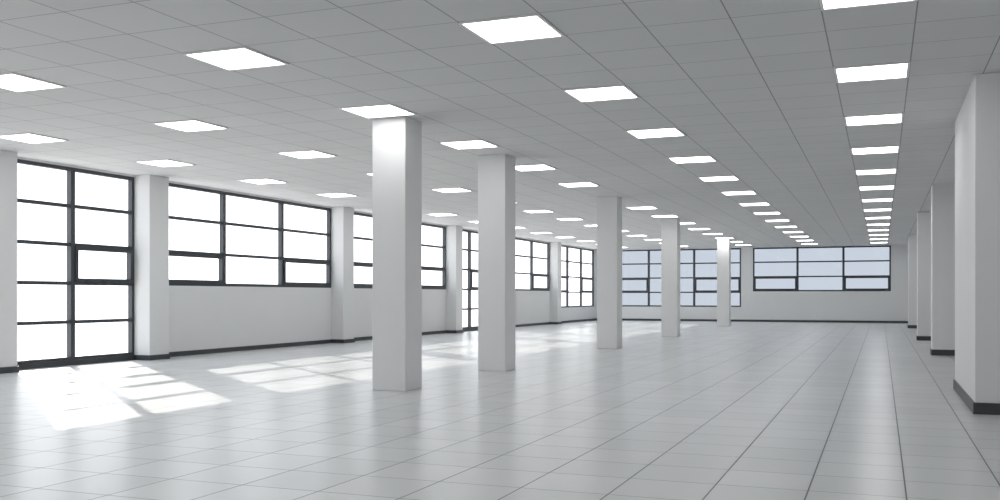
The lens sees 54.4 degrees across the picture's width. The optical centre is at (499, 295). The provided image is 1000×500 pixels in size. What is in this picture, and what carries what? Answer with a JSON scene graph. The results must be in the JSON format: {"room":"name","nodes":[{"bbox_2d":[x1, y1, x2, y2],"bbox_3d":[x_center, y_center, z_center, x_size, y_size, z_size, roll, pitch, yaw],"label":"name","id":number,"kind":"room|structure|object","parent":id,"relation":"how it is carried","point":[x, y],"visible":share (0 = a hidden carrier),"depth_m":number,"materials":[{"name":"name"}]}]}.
{"room":"open-plan office","nodes":[
{"label":"open-plan office","id":0,"kind":"room"},
{"bbox_2d":[17,156,596,354],"bbox_3d":[-3.777,-0.450,21.091,0.120,2.960,42.920,0,0,21],"label":"wall","id":1,"kind":"structure","parent":0,"point":[200,317],"depth_m":19.24,"materials":[{"name":"paint"}]},
{"bbox_2d":[0,150,16,367],"bbox_3d":[-6.731,-0.450,12.974,0.300,2.960,0.450,0,0,21],"label":"pilaster","id":2,"kind":"object","parent":1,"relation":"attached to","point":[8,160],"visible":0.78,"depth_m":12.99,"materials":[{"name":"paint"}]},
{"bbox_2d":[17,159,133,363],"bbox_3d":[-6.351,-0.470,14.437,0.120,2.860,2.550,0,0,21],"label":"frame","id":3,"kind":"object","parent":1,"relation":"attached to","point":[73,248],"visible":0.9,"depth_m":14.46,"materials":[{"name":"metal"}]},
{"bbox_2d":[135,175,168,354],"bbox_3d":[-5.637,-0.450,15.768,0.300,2.960,0.450,0,0,21],"label":"pilaster","id":4,"kind":"object","parent":1,"relation":"attached to","point":[151,191],"visible":0.86,"depth_m":15.59,"materials":[{"name":"paint"}]},
{"bbox_2d":[169,183,330,287],"bbox_3d":[-4.710,-1.035,18.627,0.120,1.730,5.550,0,0,21],"label":"frame","id":5,"kind":"object","parent":1,"relation":"attached to","point":[221,256],"visible":0.8,"depth_m":18.47,"materials":[{"name":"metal"}]},
{"bbox_2d":[0,318,596,373],"bbox_3d":[-3.596,0.990,20.956,0.315,0.080,42.800,0,0,21],"label":"baseboard","id":6,"kind":"structure","parent":1,"relation":"attached to","point":[18,367],"depth_m":17.02,"materials":[{"name":"plastic"}]},
{"bbox_2d":[332,207,353,339],"bbox_3d":[-3.448,-0.450,21.354,0.300,2.960,0.450,0,0,21],"label":"pilaster","id":7,"kind":"object","parent":1,"relation":"attached to","point":[342,217],"visible":0.86,"depth_m":21.17,"materials":[{"name":"paint"}]},
{"bbox_2d":[354,212,445,289],"bbox_3d":[-2.521,-1.035,24.213,0.120,1.730,5.550,0,0,21],"label":"frame","id":8,"kind":"object","parent":1,"relation":"attached to","point":[357,264],"visible":0.42,"depth_m":25.94,"materials":[{"name":"metal"}]},
{"bbox_2d":[446,225,462,329],"bbox_3d":[-1.259,-0.450,26.941,0.300,2.960,0.450,0,0,21],"label":"pilaster","id":9,"kind":"object","parent":1,"relation":"attached to","point":[454,233],"visible":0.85,"depth_m":26.76,"materials":[{"name":"paint"}]},
{"bbox_2d":[463,229,477,328],"bbox_3d":[-0.880,-0.470,28.403,0.120,2.860,2.550,0,0,21],"label":"frame","id":10,"kind":"object","parent":1,"relation":"attached to","point":[469,270],"visible":0.38,"depth_m":28.39,"materials":[{"name":"metal"}]},
{"bbox_2d":[515,238,549,290],"bbox_3d":[0.762,-1.035,32.593,0.120,1.730,5.550,0,0,21],"label":"frame","id":11,"kind":"object","parent":1,"relation":"attached to","point":[531,257],"visible":0.5,"depth_m":33.48,"materials":[{"name":"metal"}]},
{"bbox_2d":[550,242,561,321],"bbox_3d":[2.024,-0.450,35.321,0.300,2.960,0.450,0,0,21],"label":"pilaster","id":12,"kind":"object","parent":1,"relation":"attached to","point":[555,247],"visible":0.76,"depth_m":35.13,"materials":[{"name":"paint"}]},
{"bbox_2d":[562,245,593,307],"bbox_3d":[2.923,-0.725,38.110,0.120,2.350,5.400,0,0,21],"label":"frame","id":13,"kind":"object","parent":1,"relation":"attached to","point":[567,261],"visible":0.75,"depth_m":38.90,"materials":[{"name":"metal"}]},
{"bbox_2d":[0,0,999,249],"bbox_3d":[2.244,-2.030,18.571,13.170,0.200,43.220,0,0,21],"label":"ceiling","id":14,"kind":"structure","parent":0,"point":[751,86],"depth_m":9.52,"materials":[{"name":"tile"}]},
{"bbox_2d":[0,72,66,91],"bbox_3d":[-4.375,-1.923,8.781,0.600,0.014,0.600,0,0,21],"label":"ceiling light","id":15,"kind":"object","parent":14,"relation":"attached to","point":[12,81],"depth_m":8.81,"materials":[{"name":"white plastic"}]},
{"bbox_2d":[0,132,68,143],"bbox_3d":[-5.734,-1.923,11.891,0.600,0.014,0.600,0,0,21],"label":"ceiling light","id":16,"kind":"object","parent":14,"relation":"attached to","point":[32,138],"depth_m":11.89,"materials":[{"name":"white plastic"}]},
{"bbox_2d":[134,159,195,166],"bbox_3d":[-4.859,-1.923,14.126,0.600,0.014,0.600,0,0,21],"label":"ceiling light","id":17,"kind":"object","parent":14,"relation":"attached to","point":[161,162],"depth_m":14.13,"materials":[{"name":"white plastic"}]},
{"bbox_2d":[151,119,228,131],"bbox_3d":[-3.500,-1.923,11.016,0.600,0.014,0.600,0,0,21],"label":"ceiling light","id":18,"kind":"object","parent":14,"relation":"attached to","point":[190,125],"depth_m":10.98,"materials":[{"name":"white plastic"}]},
{"bbox_2d":[182,46,288,70],"bbox_3d":[-2.141,-1.923,7.906,0.600,0.014,0.600,0,0,21],"label":"ceiling light","id":19,"kind":"object","parent":14,"relation":"attached to","point":[241,57],"depth_m":7.88,"materials":[{"name":"white plastic"}]},
{"bbox_2d":[237,178,287,183],"bbox_3d":[-3.983,-1.923,16.360,0.600,0.014,0.600,0,0,21],"label":"ceiling light","id":20,"kind":"object","parent":14,"relation":"attached to","point":[262,180],"depth_m":16.37,"materials":[{"name":"white plastic"}]},
{"bbox_2d":[276,150,337,158],"bbox_3d":[-2.624,-1.923,13.250,0.600,0.014,0.600,0,0,21],"label":"ceiling light","id":21,"kind":"object","parent":14,"relation":"attached to","point":[303,154],"depth_m":13.24,"materials":[{"name":"white plastic"}]},
{"bbox_2d":[315,193,357,196],"bbox_3d":[-3.108,-1.923,18.595,0.600,0.014,0.600,0,0,21],"label":"ceiling light","id":22,"kind":"object","parent":14,"relation":"in","point":[322,194],"depth_m":18.61,"materials":[{"name":"white plastic"}]},
{"bbox_2d":[339,103,416,118],"bbox_3d":[-1.265,-1.923,10.140,0.600,0.014,0.600,0,0,21],"label":"ceiling light","id":23,"kind":"object","parent":14,"relation":"attached to","point":[388,109],"depth_m":10.09,"materials":[{"name":"white plastic"}]},
{"bbox_2d":[427,213,457,215],"bbox_3d":[-1.357,-1.923,23.064,0.600,0.014,0.600,0,0,21],"label":"ceiling light","id":24,"kind":"object","parent":14,"relation":"in","point":[434,214],"depth_m":23.02,"materials":[{"name":"white plastic"}]},
{"bbox_2d":[430,187,472,192],"bbox_3d":[-0.873,-1.923,17.720,0.600,0.014,0.600,0,0,21],"label":"ceiling light","id":25,"kind":"object","parent":14,"relation":"in","point":[445,190],"depth_m":17.72,"materials":[{"name":"white plastic"}]},
{"bbox_2d":[438,139,499,149],"bbox_3d":[-0.390,-1.923,12.375,0.600,0.014,0.600,0,0,21],"label":"ceiling light","id":26,"kind":"object","parent":14,"relation":"in","point":[476,143],"depth_m":12.36,"materials":[{"name":"white plastic"}]},
{"bbox_2d":[458,13,564,43],"bbox_3d":[0.094,-1.923,7.030,0.600,0.014,0.600,0,0,21],"label":"ceiling light","id":27,"kind":"object","parent":14,"relation":"attached to","point":[534,26],"depth_m":7.00,"materials":[{"name":"white plastic"}]},
{"bbox_2d":[515,164,557,170],"bbox_3d":[0.486,-1.923,14.609,0.600,0.014,0.600,0,0,21],"label":"ceiling light","id":28,"kind":"object","parent":14,"relation":"in","point":[530,167],"depth_m":14.58,"materials":[{"name":"white plastic"}]},
{"bbox_2d":[522,210,553,212],"bbox_3d":[0.878,-1.923,22.189,0.600,0.014,0.600,0,0,21],"label":"ceiling light","id":29,"kind":"object","parent":14,"relation":"in","point":[529,211],"depth_m":22.20,"materials":[{"name":"white plastic"}]},
{"bbox_2d":[529,232,550,233],"bbox_3d":[1.269,-1.923,29.768,0.600,0.014,0.600,0,0,21],"label":"ceiling light","id":30,"kind":"object","parent":14,"relation":"in","point":[529,232],"depth_m":29.59,"materials":[{"name":"white plastic"}]},
{"bbox_2d":[556,236,576,237],"bbox_3d":[2.145,-1.923,32.003,0.600,0.014,0.600,0,0,21],"label":"ceiling light","id":31,"kind":"object","parent":14,"relation":"in","point":[562,236],"depth_m":32.12,"materials":[{"name":"white plastic"}]},
{"bbox_2d":[555,218,584,220],"bbox_3d":[1.753,-1.923,24.423,0.600,0.014,0.600,0,0,21],"label":"ceiling light","id":32,"kind":"object","parent":14,"relation":"in","point":[562,219],"depth_m":24.47,"materials":[{"name":"white plastic"}]},
{"bbox_2d":[557,182,599,186],"bbox_3d":[1.361,-1.923,16.844,0.600,0.014,0.600,0,0,21],"label":"ceiling light","id":33,"kind":"object","parent":14,"relation":"in","point":[571,184],"depth_m":16.81,"materials":[{"name":"white plastic"}]},
{"bbox_2d":[578,240,595,241],"bbox_3d":[3.020,-1.923,34.237,0.600,0.014,0.600,0,0,21],"label":"ceiling light","id":34,"kind":"object","parent":14,"relation":"in","point":[578,240],"depth_m":34.40,"materials":[{"name":"white plastic"}]},
{"bbox_2d":[562,84,639,101],"bbox_3d":[0.969,-1.923,9.265,0.600,0.014,0.600,0,0,21],"label":"ceiling light","id":35,"kind":"object","parent":14,"relation":"attached to","point":[622,91],"depth_m":9.24,"materials":[{"name":"white plastic"}]},
{"bbox_2d":[625,206,658,209],"bbox_3d":[3.112,-1.923,21.313,0.600,0.014,0.600,0,0,21],"label":"ceiling light","id":36,"kind":"object","parent":14,"relation":"in","point":[637,207],"depth_m":21.20,"materials":[{"name":"white plastic"}]},
{"bbox_2d":[625,127,685,138],"bbox_3d":[1.845,-1.923,11.499,0.600,0.014,0.600,0,0,21],"label":"ceiling light","id":37,"kind":"object","parent":14,"relation":"in","point":[665,131],"depth_m":11.46,"materials":[{"name":"white plastic"}]},
{"bbox_2d":[650,215,679,217],"bbox_3d":[3.988,-1.923,23.548,0.600,0.014,0.600,0,0,21],"label":"ceiling light","id":38,"kind":"object","parent":14,"relation":"in","point":[655,216],"depth_m":23.60,"materials":[{"name":"white plastic"}]},
{"bbox_2d":[680,222,696,223],"bbox_3d":[4.863,-1.923,25.783,0.600,0.014,0.600,0,0,21],"label":"ceiling light","id":39,"kind":"object","parent":14,"relation":"attached to","point":[680,222],"depth_m":25.86,"materials":[{"name":"white plastic"}]},
{"bbox_2d":[667,155,717,163],"bbox_3d":[2.720,-1.923,13.734,0.600,0.014,0.600,0,0,21],"label":"ceiling light","id":40,"kind":"object","parent":14,"relation":"in","point":[702,158],"depth_m":13.73,"materials":[{"name":"white plastic"}]},
{"bbox_2d":[687,228,711,229],"bbox_3d":[5.739,-1.923,28.017,0.600,0.014,0.600,0,0,21],"label":"ceiling light","id":41,"kind":"object","parent":14,"relation":"attached to","point":[687,228],"depth_m":28.01,"materials":[{"name":"white plastic"}]},
{"bbox_2d":[701,233,722,234],"bbox_3d":[6.614,-1.923,30.252,0.600,0.014,0.600,0,0,21],"label":"ceiling light","id":42,"kind":"object","parent":14,"relation":"in","point":[701,233],"depth_m":30.06,"materials":[{"name":"white plastic"}]},
{"bbox_2d":[698,175,739,181],"bbox_3d":[3.596,-1.923,15.969,0.600,0.014,0.600,0,0,21],"label":"ceiling light","id":43,"kind":"object","parent":14,"relation":"in","point":[729,177],"depth_m":15.95,"materials":[{"name":"white plastic"}]},
{"bbox_2d":[715,237,734,238],"bbox_3d":[7.490,-1.923,32.486,0.600,0.014,0.600,0,0,21],"label":"ceiling light","id":44,"kind":"object","parent":14,"relation":"in","point":[718,237],"depth_m":32.65,"materials":[{"name":"white plastic"}]},
{"bbox_2d":[721,190,756,194],"bbox_3d":[4.471,-1.923,18.203,0.600,0.014,0.600,0,0,21],"label":"ceiling light","id":45,"kind":"object","parent":14,"relation":"attached to","point":[748,192],"depth_m":18.11,"materials":[{"name":"white plastic"}]},
{"bbox_2d":[738,202,770,205],"bbox_3d":[5.347,-1.923,20.438,0.600,0.014,0.600,0,0,21],"label":"ceiling light","id":46,"kind":"object","parent":14,"relation":"attached to","point":[755,203],"depth_m":20.50,"materials":[{"name":"white plastic"}]},
{"bbox_2d":[752,211,781,214],"bbox_3d":[6.222,-1.923,22.672,0.600,0.014,0.600,0,0,21],"label":"ceiling light","id":47,"kind":"object","parent":14,"relation":"attached to","point":[777,212],"depth_m":22.74,"materials":[{"name":"white plastic"}]},
{"bbox_2d":[764,219,789,221],"bbox_3d":[7.098,-1.923,24.907,0.600,0.014,0.600,0,0,21],"label":"ceiling light","id":48,"kind":"object","parent":14,"relation":"attached to","point":[775,220],"depth_m":24.86,"materials":[{"name":"white plastic"}]},
{"bbox_2d":[774,226,796,227],"bbox_3d":[7.973,-1.923,27.142,0.600,0.014,0.600,0,0,21],"label":"ceiling light","id":49,"kind":"object","parent":14,"relation":"attached to","point":[774,226],"depth_m":27.01,"materials":[{"name":"white plastic"}]},
{"bbox_2d":[782,231,803,232],"bbox_3d":[8.849,-1.923,29.376,0.600,0.014,0.600,0,0,21],"label":"ceiling light","id":50,"kind":"object","parent":14,"relation":"in","point":[782,231],"depth_m":29.25,"materials":[{"name":"white plastic"}]},
{"bbox_2d":[819,0,917,10],"bbox_3d":[2.329,-1.923,6.155,0.600,0.014,0.600,0,0,21],"label":"ceiling light","id":51,"kind":"object","parent":14,"relation":"in","point":[824,4],"depth_m":6.38,"materials":[{"name":"white plastic"}]},
{"bbox_2d":[833,61,909,82],"bbox_3d":[3.204,-1.923,8.389,0.600,0.014,0.600,0,0,21],"label":"ceiling light","id":52,"kind":"object","parent":14,"relation":"in","point":[893,70],"depth_m":8.38,"materials":[{"name":"white plastic"}]},
{"bbox_2d":[844,112,903,125],"bbox_3d":[4.080,-1.923,10.624,0.600,0.014,0.600,0,0,21],"label":"ceiling light","id":53,"kind":"object","parent":14,"relation":"in","point":[885,118],"depth_m":10.61,"materials":[{"name":"white plastic"}]},
{"bbox_2d":[850,145,899,154],"bbox_3d":[4.955,-1.923,12.859,0.600,0.014,0.600,0,0,21],"label":"ceiling light","id":54,"kind":"object","parent":14,"relation":"in","point":[894,148],"depth_m":12.84,"materials":[{"name":"white plastic"}]},
{"bbox_2d":[855,168,896,174],"bbox_3d":[5.830,-1.923,15.093,0.600,0.014,0.600,0,0,21],"label":"ceiling light","id":55,"kind":"object","parent":14,"relation":"in","point":[887,170],"depth_m":15.05,"materials":[{"name":"white plastic"}]},
{"bbox_2d":[858,185,894,189],"bbox_3d":[6.706,-1.923,17.328,0.600,0.014,0.600,0,0,21],"label":"ceiling light","id":56,"kind":"object","parent":14,"relation":"attached to","point":[879,187],"depth_m":17.28,"materials":[{"name":"white plastic"}]},
{"bbox_2d":[861,198,892,201],"bbox_3d":[7.581,-1.923,19.562,0.600,0.014,0.600,0,0,21],"label":"ceiling light","id":57,"kind":"object","parent":14,"relation":"attached to","point":[872,199],"depth_m":19.59,"materials":[{"name":"white plastic"}]},
{"bbox_2d":[863,208,891,211],"bbox_3d":[8.457,-1.923,21.797,0.600,0.014,0.600,0,0,21],"label":"ceiling light","id":58,"kind":"object","parent":14,"relation":"attached to","point":[876,209],"depth_m":21.69,"materials":[{"name":"white plastic"}]},
{"bbox_2d":[865,216,890,218],"bbox_3d":[9.332,-1.923,24.032,0.600,0.014,0.600,0,0,21],"label":"ceiling light","id":59,"kind":"object","parent":14,"relation":"attached to","point":[883,217],"depth_m":23.91,"materials":[{"name":"white plastic"}]},
{"bbox_2d":[866,223,889,225],"bbox_3d":[10.208,-1.923,26.266,0.600,0.014,0.600,0,0,21],"label":"ceiling light","id":60,"kind":"object","parent":14,"relation":"attached to","point":[875,224],"depth_m":26.26,"materials":[{"name":"white plastic"}]},
{"bbox_2d":[867,229,889,230],"bbox_3d":[11.083,-1.923,28.501,0.600,0.014,0.600,0,0,21],"label":"ceiling light","id":61,"kind":"object","parent":14,"relation":"in","point":[867,229],"depth_m":28.32,"materials":[{"name":"white plastic"}]},
{"bbox_2d":[868,234,888,235],"bbox_3d":[11.959,-1.923,30.736,0.600,0.014,0.600,0,0,21],"label":"ceiling light","id":62,"kind":"object","parent":14,"relation":"in","point":[868,234],"depth_m":30.55,"materials":[{"name":"white plastic"}]},
{"bbox_2d":[869,238,887,239],"bbox_3d":[12.834,-1.923,32.970,0.600,0.014,0.600,0,0,21],"label":"ceiling light","id":63,"kind":"object","parent":14,"relation":"in","point":[869,238],"depth_m":32.78,"materials":[{"name":"white plastic"}]},
{"bbox_2d":[0,320,999,499],"bbox_3d":[2.244,1.130,18.571,13.170,0.200,43.220,0,0,21],"label":"floor","id":64,"kind":"structure","parent":0,"point":[740,410],"depth_m":7.72,"materials":[{"name":"tile"}]},
{"bbox_2d":[372,117,421,390],"bbox_3d":[-1.132,-0.450,10.731,0.405,2.960,0.405,0,0,21],"label":"column","id":65,"kind":"structure","parent":64,"relation":"on","point":[396,141],"depth_m":10.56,"materials":[{"name":"paint"}]},
{"bbox_2d":[478,154,514,370],"bbox_3d":[-0.043,-0.450,13.509,0.405,2.960,0.405,0,0,21],"label":"column","id":66,"kind":"structure","parent":64,"relation":"on","point":[496,173],"depth_m":13.34,"materials":[{"name":"paint"}]},
{"bbox_2d":[597,196,621,348],"bbox_3d":[2.155,-0.450,19.120,0.405,2.960,0.405,0,0,21],"label":"column","id":67,"kind":"structure","parent":64,"relation":"on","point":[609,209],"depth_m":18.94,"materials":[{"name":"paint"}]},
{"bbox_2d":[661,219,679,336],"bbox_3d":[4.332,-0.450,24.678,0.405,2.960,0.405,0,0,21],"label":"column","id":68,"kind":"structure","parent":64,"relation":"on","point":[670,228],"depth_m":24.49,"materials":[{"name":"paint"}]},
{"bbox_2d":[717,239,730,325],"bbox_3d":[7.595,-0.450,33.006,0.405,2.960,0.405,0,0,21],"label":"column","id":69,"kind":"structure","parent":64,"relation":"on","point":[723,245],"depth_m":32.82,"materials":[{"name":"paint"}]},
{"bbox_2d":[908,235,916,324],"bbox_3d":[13.383,-0.450,30.870,0.800,2.960,0.450,0,0,21],"label":"pilaster","id":70,"kind":"object","parent":64,"relation":"on","point":[912,239],"visible":0.35,"depth_m":30.76,"materials":[{"name":"paint"}]},
{"bbox_2d":[917,212,930,335],"bbox_3d":[10.091,-0.450,22.494,0.820,2.960,0.450,0,0,21],"label":"pilaster","id":71,"kind":"object","parent":64,"relation":"on","point":[923,218],"visible":0.36,"depth_m":22.38,"materials":[{"name":"paint"}]},
{"bbox_2d":[931,183,954,349],"bbox_3d":[7.921,-0.450,16.900,0.780,2.960,0.450,0,0,21],"label":"pilaster","id":72,"kind":"object","parent":64,"relation":"on","point":[942,195],"visible":0.34,"depth_m":16.77,"materials":[{"name":"paint"}]},
{"bbox_2d":[955,72,999,402],"bbox_3d":[4.984,-0.450,9.486,0.840,2.960,2.500,0,0,21],"label":"pilaster","id":73,"kind":"object","parent":64,"relation":"on","point":[977,123],"visible":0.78,"depth_m":8.46,"materials":[{"name":"paint"}]},
{"bbox_2d":[622,244,907,320],"bbox_3d":[10.021,-0.450,38.669,12.750,2.960,0.120,0,0,21],"label":"wall","id":74,"kind":"structure","parent":0,"point":[892,305],"depth_m":37.81,"materials":[{"name":"paint"}]},
{"bbox_2d":[622,249,739,305],"bbox_3d":[7.015,-0.725,39.836,5.560,2.310,0.001,0,0,21],"label":"glass","id":75,"kind":"object","parent":74,"relation":"attached to","point":[686,256],"visible":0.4,"depth_m":39.65,"materials":[{"name":"clear glass"}]},
{"bbox_2d":[622,248,740,306],"bbox_3d":[7.008,-0.725,39.817,5.600,2.350,0.120,0,0,21],"label":"frame","id":76,"kind":"object","parent":74,"relation":"attached to","point":[648,263],"visible":0.69,"depth_m":39.50,"materials":[{"name":"metal"}]},
{"bbox_2d":[622,319,907,322],"bbox_3d":[10.004,0.990,38.603,12.735,0.080,0.015,0,0,21],"label":"baseboard","id":77,"kind":"structure","parent":74,"relation":"attached to","point":[734,320],"depth_m":38.13,"materials":[{"name":"plastic"}]},
{"bbox_2d":[755,247,888,289],"bbox_3d":[12.415,-1.035,37.720,5.040,1.690,0.001,0,0,21],"label":"glass","id":78,"kind":"object","parent":74,"relation":"attached to","point":[858,253],"visible":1,"depth_m":37.71,"materials":[{"name":"clear glass"}]},
{"bbox_2d":[753,245,890,290],"bbox_3d":[12.408,-1.035,37.702,5.080,1.730,0.120,0,0,21],"label":"frame","id":79,"kind":"object","parent":74,"relation":"attached to","point":[797,261],"visible":1,"depth_m":37.58,"materials":[{"name":"metal"}]},
{"bbox_3d":[8.236,-0.450,16.224,0.300,2.960,43.220,0,0,21],"label":"wall","id":80,"kind":"structure","parent":0,"visible":0},
{"bbox_2d":[908,325,999,414],"bbox_3d":[7.728,0.980,16.511,0.855,0.100,42.785,0,0,21],"label":"baseboard","id":81,"kind":"structure","parent":80,"relation":"attached to","point":[975,408],"depth_m":9.14,"materials":[{"name":"plastic"}]}
]}

